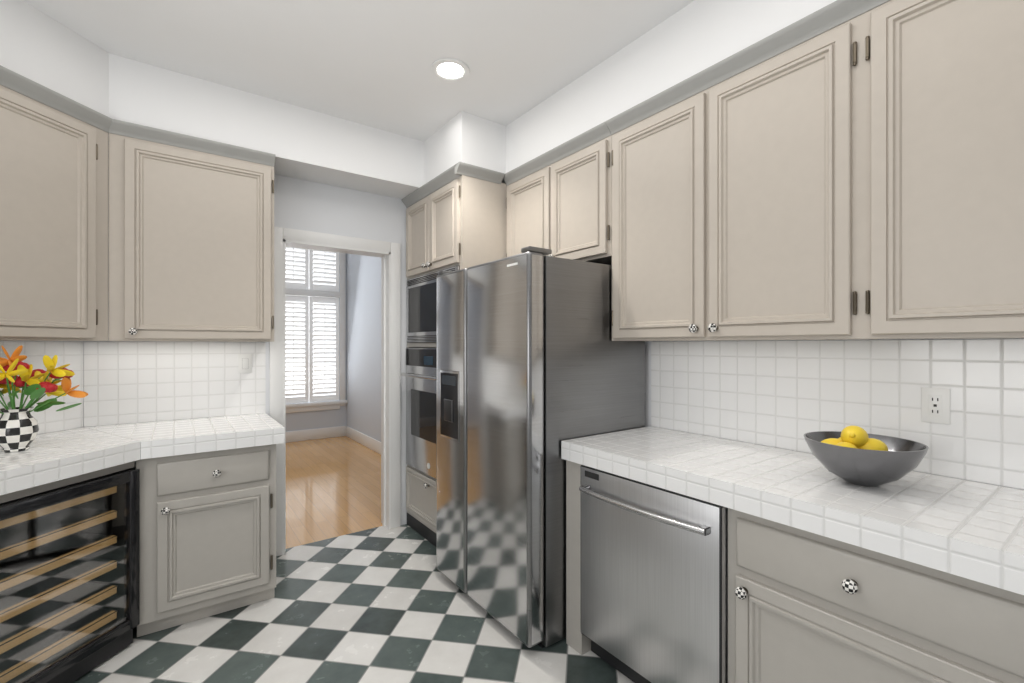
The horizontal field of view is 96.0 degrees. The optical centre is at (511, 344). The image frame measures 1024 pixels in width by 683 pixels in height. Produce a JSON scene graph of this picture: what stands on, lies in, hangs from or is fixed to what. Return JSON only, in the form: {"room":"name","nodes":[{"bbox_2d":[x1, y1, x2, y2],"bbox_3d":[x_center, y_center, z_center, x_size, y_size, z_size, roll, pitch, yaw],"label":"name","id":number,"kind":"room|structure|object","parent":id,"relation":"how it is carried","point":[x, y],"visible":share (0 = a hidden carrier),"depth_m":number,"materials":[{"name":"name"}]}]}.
{"room":"kitchen","nodes":[
{"label":"kitchen","id":0,"kind":"room"},
{"bbox_2d":[286,436,382,548],"bbox_3d":[-2.859,1.375,4.394,3.780,0.050,3.770,0,0,-36],"label":"floor","id":1,"kind":"structure","parent":0,"point":[333,486],"depth_m":4.30,"materials":[{"name":"brown wood"}]},
{"bbox_2d":[72,524,633,682],"bbox_3d":[-0.360,1.375,0.870,3.880,0.050,4.870,0,0,-36],"label":"floor","id":2,"kind":"structure","parent":0,"point":[382,604],"depth_m":2.13,"materials":[{"name":"tile"}]},
{"bbox_2d":[0,486,35,502],"bbox_3d":[-2.322,0.949,1.864,0.451,0.798,0.452,0,0,-36],"label":"base cabinet","id":3,"kind":"object","parent":2,"relation":"on","point":[29,491],"depth_m":1.65,"materials":[{"name":"paint"}]},
{"bbox_2d":[0,468,139,682],"bbox_3d":[-1.988,0.947,1.812,0.640,0.783,0.603,0,0,9],"label":"wine cooler","id":4,"kind":"object","parent":3,"relation":"in","point":[70,583],"visible":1,"depth_m":1.85,"materials":[{"name":"black"}]},
{"bbox_2d":[0,427,139,494],"bbox_3d":[-2.056,0.470,1.565,0.637,0.080,1.616,0,0,9],"label":"countertop","id":5,"kind":"structure","parent":3,"relation":"on","point":[46,458],"depth_m":1.84,"materials":[{"name":"tile"}]},
{"bbox_2d":[0,345,87,451],"bbox_3d":[-2.008,0.215,1.875,0.413,0.428,0.443,0,0,-36],"label":"flower vase","id":6,"kind":"object","parent":5,"relation":"on","point":[19,428],"visible":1,"depth_m":1.87,"materials":[{"name":"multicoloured plant"}]},
{"bbox_2d":[132,444,275,636],"bbox_3d":[-1.634,0.930,2.478,0.571,0.836,0.621,0,0,-36],"label":"base cabinet","id":7,"kind":"object","parent":2,"relation":"on","point":[207,534],"depth_m":2.23,"materials":[{"name":"paint"}]},
{"bbox_2d":[85,413,284,458],"bbox_3d":[-1.713,0.470,2.406,0.848,0.080,0.637,0,0,-36],"label":"countertop","id":8,"kind":"structure","parent":7,"relation":"on","point":[156,439],"depth_m":2.31,"materials":[{"name":"tile"}]},
{"bbox_2d":[402,162,506,546],"bbox_3d":[-0.301,0.130,3.288,0.694,2.440,0.878,0,0,-36],"label":"tall cabinet","id":9,"kind":"object","parent":2,"relation":"on","point":[456,214],"visible":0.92,"depth_m":2.97,"materials":[{"name":"paint"}]},
{"bbox_2d":[401,348,435,478],"bbox_3d":[-0.336,0.453,3.289,0.677,0.865,0.768,0,0,-36],"label":"wall oven","id":10,"kind":"object","parent":9,"relation":"in","point":[420,374],"visible":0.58,"depth_m":3.21,"materials":[{"name":"silver metal"}]},
{"bbox_2d":[407,266,459,342],"bbox_3d":[-0.314,-0.252,3.305,0.622,0.468,0.768,0,0,-36],"label":"microwave","id":11,"kind":"object","parent":9,"relation":"in","point":[421,308],"visible":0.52,"depth_m":3.20,"materials":[{"name":"black"}]},
{"bbox_2d":[436,246,644,647],"bbox_3d":[0.126,0.462,2.551,0.797,1.777,0.880,0,0,-36],"label":"fridge","id":12,"kind":"object","parent":2,"relation":"on","point":[536,365],"visible":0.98,"depth_m":2.15,"materials":[{"name":"metal"}]},
{"bbox_2d":[728,508,1023,682],"bbox_3d":[1.133,0.930,1.375,0.621,0.836,0.697,0,0,-36],"label":"base cabinet","id":13,"kind":"object","parent":2,"relation":"on","point":[806,606],"depth_m":1.20,"materials":[{"name":"paint"}]},
{"bbox_2d":[579,465,727,682],"bbox_3d":[0.699,0.926,1.891,0.665,0.823,0.638,0,0,-36],"label":"dishwasher","id":14,"kind":"object","parent":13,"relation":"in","point":[654,584],"visible":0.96,"depth_m":1.68,"materials":[{"name":"silver metal"}]},
{"bbox_2d":[561,426,1023,594],"bbox_3d":[1.094,0.470,1.409,0.637,0.080,2.093,0,0,-36],"label":"countertop","id":15,"kind":"structure","parent":13,"relation":"on","point":[971,530],"depth_m":1.33,"materials":[{"name":"tile"}]},
{"bbox_2d":[804,425,928,486],"bbox_3d":[1.090,0.341,1.435,0.308,0.176,0.308,0,0,-36],"label":"fruit bowl","id":16,"kind":"object","parent":15,"relation":"on","point":[856,455],"visible":1,"depth_m":1.38,"materials":[{"name":"grey metal"}]},
{"bbox_2d":[0,0,836,198],"bbox_3d":[-1.468,-1.546,2.395,3.880,0.907,8.640,0,0,-36],"label":"ceiling","id":17,"kind":"structure","parent":0,"point":[358,95],"depth_m":2.25,"materials":[{"name":"paint"}]},
{"bbox_2d":[431,58,469,81],"bbox_3d":[-0.318,-1.415,2.377,0.200,0.009,0.200,0,0,-36],"label":"recessed light","id":18,"kind":"object","parent":17,"relation":"in","point":[449,69],"visible":1,"depth_m":2.37,"materials":[{"name":"white"}]},
{"bbox_2d":[37,135,1023,524],"bbox_3d":[-1.482,-0.275,2.384,3.916,3.250,8.640,0,0,-36],"label":"wall","id":19,"kind":"structure","parent":0,"point":[313,207],"depth_m":3.46,"materials":[{"name":"paint"}]},
{"bbox_2d":[0,341,82,433],"bbox_3d":[-2.375,0.206,1.616,0.006,0.446,1.616,0,0,9],"label":"backsplash","id":20,"kind":"structure","parent":19,"relation":"attached to","point":[51,419],"depth_m":2.29,"materials":[{"name":"tile"}]},
{"bbox_2d":[0,65,111,340],"bbox_3d":[-2.220,-0.555,1.614,1.150,1.070,1.150,0,0,-36],"label":"upper cabinet","id":21,"kind":"object","parent":19,"relation":"attached to","point":[54,146],"depth_m":2.00,"materials":[{"name":"paint"}]},
{"bbox_2d":[84,342,265,426],"bbox_3d":[-1.903,0.206,2.667,0.848,0.446,0.006,0,0,-36],"label":"backsplash","id":22,"kind":"structure","parent":19,"relation":"attached to","point":[130,382],"depth_m":2.63,"materials":[{"name":"tile"}]},
{"bbox_2d":[239,354,251,372],"bbox_3d":[-1.647,0.115,2.845,0.072,0.116,0.006,0,0,-36],"label":"switch plate","id":23,"kind":"object","parent":22,"relation":"attached to","point":[245,363],"visible":1,"depth_m":2.84,"materials":[{"name":"white plastic"}]},
{"bbox_2d":[112,119,275,341],"bbox_3d":[-1.754,-0.555,2.571,0.726,1.070,0.331,0,0,-36],"label":"upper cabinet","id":24,"kind":"object","parent":19,"relation":"attached to","point":[191,238],"depth_m":2.43,"materials":[{"name":"paint"}]},
{"bbox_2d":[286,247,338,403],"bbox_3d":[-3.236,-0.390,6.325,1.674,2.414,0.065,0,0,-36],"label":"window shutters","id":25,"kind":"object","parent":19,"relation":"attached to","point":[310,272],"visible":0.46,"depth_m":6.58,"materials":[{"name":"white wood"}]},
{"bbox_2d":[270,226,399,555],"bbox_3d":[-2.814,-0.165,4.333,3.540,3.030,3.800,0,0,-36],"label":"door frame","id":26,"kind":"structure","parent":19,"relation":"attached to","point":[387,448],"depth_m":3.39,"materials":[{"name":"white wood"}]},
{"bbox_2d":[503,123,602,263],"bbox_3d":[0.342,-0.765,2.711,0.331,0.650,0.888,0,0,-36],"label":"upper cabinet","id":27,"kind":"object","parent":19,"relation":"attached to","point":[554,200],"depth_m":2.54,"materials":[{"name":"paint"}]},
{"bbox_2d":[603,0,862,340],"bbox_3d":[0.905,-0.555,1.936,0.331,1.070,1.024,0,0,-36],"label":"upper cabinet","id":28,"kind":"object","parent":19,"relation":"attached to","point":[845,170],"depth_m":1.71,"materials":[{"name":"paint"}]},
{"bbox_2d":[651,339,1023,488],"bbox_3d":[1.356,0.206,1.599,0.006,0.446,2.093,0,0,-36],"label":"backsplash","id":29,"kind":"structure","parent":19,"relation":"attached to","point":[785,394],"depth_m":1.71,"materials":[{"name":"tile"}]},
{"bbox_2d":[921,387,949,423],"bbox_3d":[1.401,0.200,1.524,0.007,0.116,0.072,0,0,-36],"label":"electrical outlet plate","id":30,"kind":"object","parent":29,"relation":"attached to","point":[935,405],"visible":1,"depth_m":1.52,"materials":[{"name":"white plastic"}]},
{"bbox_2d":[863,0,1023,339],"bbox_3d":[1.521,-0.555,1.088,0.331,1.070,1.072,0,0,-36],"label":"upper cabinet","id":31,"kind":"object","parent":19,"relation":"attached to","point":[943,80],"depth_m":1.28,"materials":[{"name":"paint"}]},
{"label":"outside","id":32,"kind":"structure","parent":0,"visible":0},
{"bbox_2d":[286,250,334,396],"bbox_3d":[-3.448,-0.340,6.617,2.280,2.920,0.020,0,0,-36],"label":"window","id":33,"kind":"structure","parent":32,"point":[313,347],"depth_m":6.95,"materials":[{"name":"white"}]}
]}

